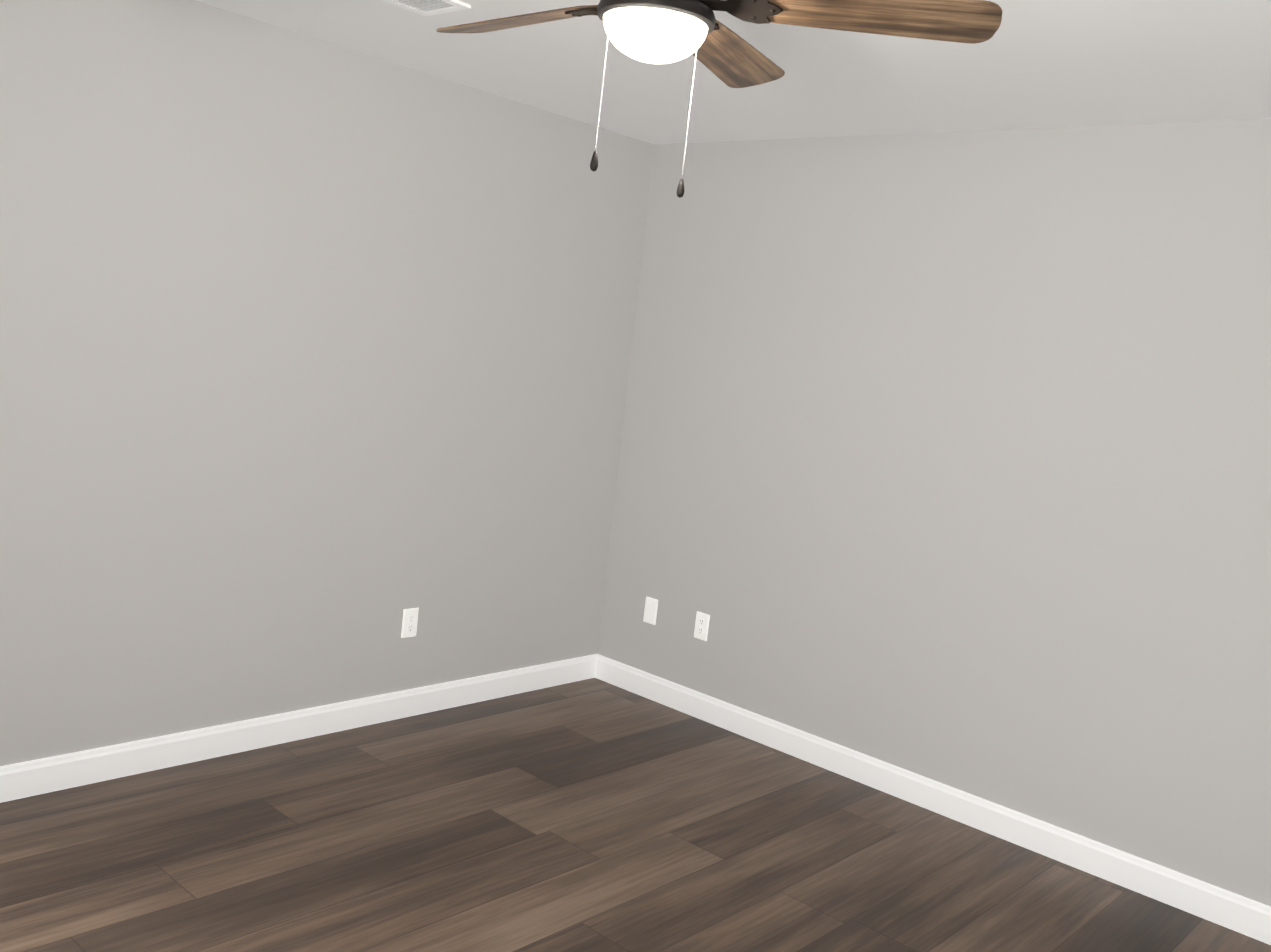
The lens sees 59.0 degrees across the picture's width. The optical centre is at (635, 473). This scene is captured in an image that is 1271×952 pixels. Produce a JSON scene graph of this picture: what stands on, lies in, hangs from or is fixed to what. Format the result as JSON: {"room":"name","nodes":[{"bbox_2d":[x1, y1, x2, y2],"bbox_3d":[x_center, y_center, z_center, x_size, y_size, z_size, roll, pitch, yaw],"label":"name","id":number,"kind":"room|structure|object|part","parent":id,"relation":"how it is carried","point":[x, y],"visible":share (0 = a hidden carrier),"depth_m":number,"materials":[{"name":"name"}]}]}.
{"room":"empty bedroom","nodes":[
{"label":"empty bedroom","id":0,"kind":"room"},
{"bbox_2d":[0,0,653,765],"bbox_3d":[-1.588,-0.242,3.526,0.150,2.440,4.720,12,9,41],"label":"wall","id":1,"kind":"structure","parent":0,"point":[314,362],"depth_m":3.82,"materials":[{"name":"beige paint"}]},
{"bbox_2d":[0,654,596,802],"bbox_3d":[-1.664,0.922,3.602,0.016,0.108,4.404,12,9,41],"label":"baseboard","id":2,"kind":"structure","parent":1,"relation":"attached to","point":[48,774],"depth_m":3.98,"materials":[{"name":"white paint"}]},
{"bbox_2d":[401,608,418,637],"bbox_3d":[-0.882,0.584,4.395,0.009,0.114,0.070,12,9,41],"label":"electrical outlet","id":3,"kind":"object","parent":1,"relation":"attached to","point":[409,622],"visible":1,"depth_m":4.39,"materials":[{"name":"plastic"}]},
{"bbox_2d":[0,678,1270,951],"bbox_3d":[-0.292,1.338,2.384,4.071,0.120,4.720,12,9,41],"label":"floor","id":4,"kind":"structure","parent":0,"point":[592,814],"depth_m":3.41,"materials":[{"name":"brown wood"}]},
{"bbox_2d":[195,0,1270,144],"bbox_3d":[-0.004,-1.188,2.084,4.071,0.120,4.720,12,9,41],"label":"ceiling","id":5,"kind":"structure","parent":0,"point":[1032,64],"depth_m":3.39,"materials":[{"name":"white paint"}]},
{"bbox_2d":[382,0,470,15],"bbox_3d":[-0.651,-1.310,3.053,0.205,0.011,0.355,12,9,41],"label":"ceiling vent","id":6,"kind":"object","parent":5,"relation":"in","point":[427,7],"visible":1,"depth_m":3.14,"materials":[{"name":"metal"}]},
{"bbox_2d":[436,0,1002,197],"bbox_3d":[0.004,-0.866,2.284,1.233,0.560,1.269,12,9,41],"label":"fan","id":7,"kind":"object","parent":5,"relation":"hanging from","point":[658,31],"visible":1,"depth_m":2.21,"materials":[{"name":"brown wood"}]},
{"bbox_3d":[-0.249,-1.015,2.510,0.516,0.006,0.148,13,23,42],"label":"blade","id":8,"kind":"part","parent":7,"relation":"part of","materials":[{"name":"brown wood"}]},
{"bbox_3d":[0.037,-0.868,2.245,0.212,0.084,0.212,12,9,41],"label":"light globe","id":9,"kind":"part","parent":7,"relation":"part of"},
{"label":"blade","id":10,"kind":"part","parent":7,"relation":"part of","materials":[{"name":"brown wood"}]},
{"label":"blade","id":11,"kind":"part","parent":7,"relation":"part of","materials":[{"name":"brown wood"}]},
{"bbox_2d":[597,119,1270,906],"bbox_3d":[1.381,0.048,3.932,3.771,2.440,0.150,12,9,41],"label":"wall","id":12,"kind":"structure","parent":0,"point":[943,457],"depth_m":3.97,"materials":[{"name":"beige paint"}]},
{"bbox_2d":[643,596,657,624],"bbox_3d":[0.067,0.612,5.018,0.070,0.114,0.007,12,9,41],"label":"blank wall plate","id":13,"kind":"object","parent":12,"relation":"attached to","point":[650,611],"visible":1,"depth_m":5.01,"materials":[{"name":"plastic"}]},
{"bbox_2d":[694,611,709,640],"bbox_3d":[0.283,0.654,4.823,0.070,0.114,0.009,12,9,41],"label":"electrical outlet","id":14,"kind":"object","parent":12,"relation":"attached to","point":[701,626],"visible":1,"depth_m":4.82,"materials":[{"name":"plastic"}]},
{"bbox_2d":[595,654,1270,944],"bbox_3d":[1.194,1.200,4.007,3.771,0.108,0.016,12,9,41],"label":"baseboard","id":15,"kind":"structure","parent":12,"relation":"attached to","point":[1219,906],"depth_m":4.00,"materials":[{"name":"white paint"}]}
]}

